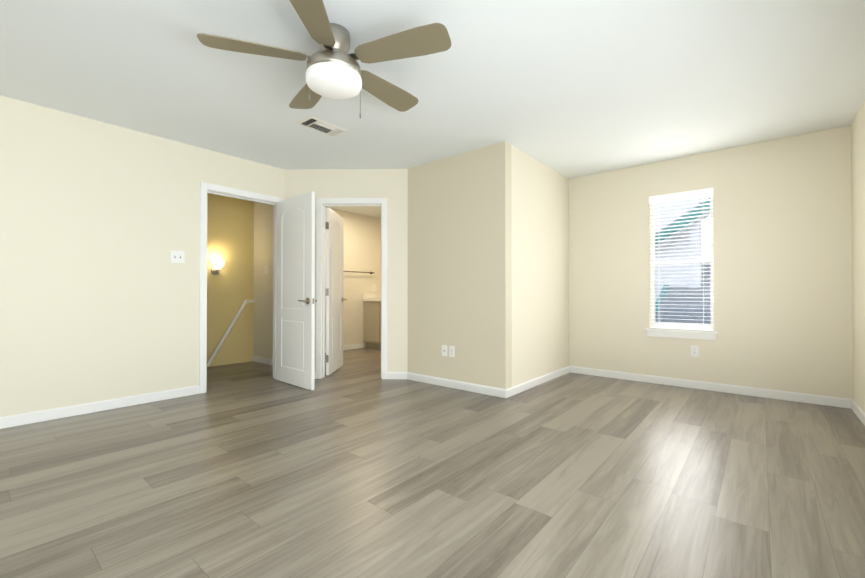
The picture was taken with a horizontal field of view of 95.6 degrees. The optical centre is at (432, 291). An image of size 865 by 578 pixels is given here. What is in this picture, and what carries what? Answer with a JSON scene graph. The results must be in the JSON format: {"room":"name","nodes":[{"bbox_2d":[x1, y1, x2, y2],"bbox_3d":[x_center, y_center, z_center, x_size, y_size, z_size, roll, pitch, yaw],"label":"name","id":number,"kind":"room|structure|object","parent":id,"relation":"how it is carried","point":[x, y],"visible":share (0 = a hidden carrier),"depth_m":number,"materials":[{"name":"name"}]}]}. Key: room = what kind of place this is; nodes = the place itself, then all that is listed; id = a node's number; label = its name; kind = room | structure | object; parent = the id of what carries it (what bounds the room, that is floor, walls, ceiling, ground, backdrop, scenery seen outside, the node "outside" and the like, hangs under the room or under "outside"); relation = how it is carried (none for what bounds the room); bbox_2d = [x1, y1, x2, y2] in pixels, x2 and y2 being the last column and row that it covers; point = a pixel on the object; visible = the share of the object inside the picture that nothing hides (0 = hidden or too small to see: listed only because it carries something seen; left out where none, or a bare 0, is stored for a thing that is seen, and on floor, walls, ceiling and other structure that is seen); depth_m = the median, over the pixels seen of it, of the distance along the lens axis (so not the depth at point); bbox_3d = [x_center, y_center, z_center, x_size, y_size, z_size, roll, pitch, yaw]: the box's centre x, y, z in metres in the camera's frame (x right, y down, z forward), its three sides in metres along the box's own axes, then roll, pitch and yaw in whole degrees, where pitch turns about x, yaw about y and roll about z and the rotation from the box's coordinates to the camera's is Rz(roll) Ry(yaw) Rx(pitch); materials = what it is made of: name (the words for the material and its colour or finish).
{"room":"empty bedroom","nodes":[
{"label":"empty bedroom","id":0,"kind":"room"},
{"bbox_2d":[0,347,864,577],"bbox_3d":[-1.149,1.062,2.711,7.100,0.120,8.700,0,-1,40],"label":"floor","id":1,"kind":"structure","parent":0,"point":[355,465],"depth_m":2.02,"materials":[{"name":"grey wood"}]},
{"bbox_2d":[364,302,380,348],"bbox_3d":[-0.587,0.606,6.990,1.326,0.856,0.551,0,-1,40],"label":"bathroom vanity","id":2,"kind":"object","parent":1,"relation":"on","point":[372,320],"depth_m":7.05,"materials":[{"name":"beige wood"}]},
{"bbox_2d":[363,298,380,301],"bbox_3d":[-0.586,0.158,6.980,1.346,0.040,0.570,0,-1,40],"label":"countertop","id":3,"kind":"structure","parent":2,"relation":"on","point":[364,299],"depth_m":7.10,"materials":[{"name":"white stone"}]},
{"bbox_2d":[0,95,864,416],"bbox_3d":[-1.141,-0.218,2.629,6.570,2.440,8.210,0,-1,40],"label":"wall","id":4,"kind":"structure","parent":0,"point":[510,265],"depth_m":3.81,"materials":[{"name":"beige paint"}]},
{"bbox_2d":[0,385,199,428],"bbox_3d":[-3.642,0.957,2.277,0.014,0.084,4.173,0,-1,40],"label":"baseboard","id":5,"kind":"structure","parent":4,"relation":"attached to","point":[81,409],"depth_m":3.25,"materials":[{"name":"white wood"}]},
{"bbox_2d":[171,250,184,262],"bbox_3d":[-2.428,-0.330,3.739,0.013,0.115,0.116,0,-1,40],"label":"light switch","id":6,"kind":"object","parent":4,"relation":"attached to","point":[177,256],"visible":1,"depth_m":3.74,"materials":[{"name":"white plastic"}]},
{"bbox_2d":[211,261,223,274],"bbox_3d":[-2.907,-0.314,5.313,0.173,0.180,0.150,0,-1,40],"label":"sconce","id":7,"kind":"object","parent":4,"relation":"attached to","point":[216,268],"visible":1,"depth_m":5.29,"materials":[{"name":"white glass"}]},
{"bbox_2d":[207,299,254,365],"bbox_3d":[-2.820,0.559,5.478,0.086,0.890,0.652,0,-1,40],"label":"handrail","id":8,"kind":"object","parent":4,"relation":"attached to","point":[216,350],"visible":0.98,"depth_m":5.42,"materials":[{"name":"white paint"}]},
{"bbox_2d":[199,182,284,393],"bbox_3d":[-2.068,-0.035,4.270,0.156,2.098,0.896,0,-1,40],"label":"door frame","id":9,"kind":"structure","parent":4,"relation":"attached to","point":[205,188],"depth_m":3.92,"materials":[{"name":"white wood"}]},
{"bbox_2d":[252,355,272,365],"bbox_3d":[-2.141,0.980,5.344,1.300,0.084,0.014,0,-1,40],"label":"baseboard","id":10,"kind":"structure","parent":4,"relation":"attached to","point":[267,361],"depth_m":5.56,"materials":[{"name":"white wood"}]},
{"bbox_2d":[276,192,316,389],"bbox_3d":[-1.497,-0.004,4.242,0.766,2.018,0.160,0,-1,42],"label":"hall door","id":11,"kind":"structure","parent":4,"relation":"in","point":[295,291],"depth_m":4.18,"materials":[{"name":"white wood"}]},
{"bbox_2d":[325,208,346,374],"bbox_3d":[-1.251,0.003,5.049,0.160,2.018,0.696,0,0,1],"label":"bathroom door","id":12,"kind":"structure","parent":4,"relation":"in","point":[334,225],"depth_m":4.95,"materials":[{"name":"white wood"}]},
{"bbox_2d":[325,343,362,352],"bbox_3d":[-1.870,0.988,6.483,0.014,0.084,1.840,0,-1,40],"label":"baseboard","id":13,"kind":"structure","parent":4,"relation":"attached to","point":[354,346],"depth_m":7.00,"materials":[{"name":"white wood"}]},
{"bbox_2d":[316,198,386,378],"bbox_3d":[-0.937,-0.033,4.617,0.826,2.098,0.156,0,0,1],"label":"door frame","id":14,"kind":"structure","parent":4,"relation":"attached to","point":[322,204],"depth_m":4.55,"materials":[{"name":"white wood"}]},
{"bbox_2d":[343,271,373,273],"bbox_3d":[-1.355,-0.346,7.053,0.081,0.052,0.771,0,-1,40],"label":"towel rail","id":15,"kind":"object","parent":4,"relation":"attached to","point":[359,272],"visible":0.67,"depth_m":7.08,"materials":[{"name":"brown metal"}]},
{"bbox_2d":[363,294,380,297],"bbox_3d":[-1.094,0.091,7.406,0.020,0.100,0.570,0,-1,40],"label":"backsplash","id":16,"kind":"structure","parent":4,"relation":"attached to","point":[364,295],"depth_m":7.34,"materials":[{"name":"white stone"}]},
{"bbox_2d":[442,345,446,355],"bbox_3d":[0.125,0.633,4.182,0.070,0.115,0.012,0,-1,40],"label":"electrical outlet","id":17,"kind":"object","parent":4,"relation":"attached to","point":[444,350],"visible":1,"depth_m":4.18,"materials":[{"name":"white plastic"}]},
{"bbox_2d":[449,346,454,356],"bbox_3d":[0.203,0.633,4.120,0.070,0.115,0.008,0,-1,40],"label":"electrical outlet","id":18,"kind":"object","parent":4,"relation":"attached to","point":[451,351],"visible":1,"depth_m":4.12,"materials":[{"name":"white plastic"}]},
{"bbox_2d":[500,366,571,397],"bbox_3d":[1.194,0.972,4.301,0.014,0.084,1.574,0,-1,40],"label":"baseboard","id":19,"kind":"structure","parent":4,"relation":"attached to","point":[504,393],"depth_m":4.14,"materials":[{"name":"white wood"}]},
{"bbox_2d":[645,197,717,339],"bbox_3d":[2.674,-0.279,4.225,0.656,1.555,0.185,0,-1,40],"label":"window unit","id":20,"kind":"structure","parent":4,"relation":"in","point":[685,325],"depth_m":4.22,"materials":[{"name":"white plastic"}]},
{"bbox_2d":[649,188,713,330],"bbox_3d":[2.662,-0.323,4.210,0.580,1.464,0.068,0,-1,40],"label":"window blind","id":21,"kind":"object","parent":20,"relation":"attached to","point":[687,195],"visible":0.9,"depth_m":4.20,"materials":[{"name":"white plastic"}]},
{"bbox_2d":[691,345,698,356],"bbox_3d":[2.734,0.622,4.088,0.070,0.115,0.008,0,-1,40],"label":"outlet","id":22,"kind":"object","parent":4,"relation":"attached to","point":[694,351],"visible":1,"depth_m":4.09,"materials":[{"name":"white plastic"}]},
{"bbox_2d":[572,366,847,407],"bbox_3d":[2.647,0.971,4.155,2.430,0.084,0.014,0,-1,40],"label":"baseboard","id":23,"kind":"structure","parent":4,"relation":"attached to","point":[727,388],"depth_m":3.93,"materials":[{"name":"white wood"}]},
{"bbox_2d":[848,399,864,425],"bbox_3d":[1.162,0.944,0.452,0.014,0.084,7.600,0,-1,40],"label":"baseboard","id":24,"kind":"structure","parent":4,"relation":"attached to","point":[852,405],"depth_m":3.17,"materials":[{"name":"white wood"}]},
{"bbox_2d":[0,0,864,218],"bbox_3d":[-1.149,-1.498,2.730,7.100,0.120,8.700,0,-1,40],"label":"ceiling","id":25,"kind":"structure","parent":0,"point":[569,89],"depth_m":2.63,"materials":[{"name":"white paint"}]},
{"bbox_2d":[296,115,348,136],"bbox_3d":[-0.955,-1.428,3.414,0.230,0.010,0.390,0,-1,40],"label":"ceiling vent","id":26,"kind":"object","parent":25,"relation":"in","point":[321,125],"visible":1,"depth_m":3.39,"materials":[{"name":"white metal"}]},
{"bbox_2d":[197,0,450,118],"bbox_3d":[-0.526,-1.215,2.222,1.295,0.453,1.254,0,-1,40],"label":"fan","id":27,"kind":"object","parent":25,"relation":"hanging from","point":[334,71],"visible":1,"depth_m":2.08,"materials":[{"name":"brown wood"}]},
{"label":"outside","id":28,"kind":"structure","parent":0,"visible":0},
{"bbox_2d":[655,197,710,323],"bbox_3d":[6.819,-0.408,8.115,18.000,9.100,10.600,0,-1,40],"label":"neighbour","id":29,"kind":"structure","parent":28,"point":[696,318],"depth_m":7.88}
]}

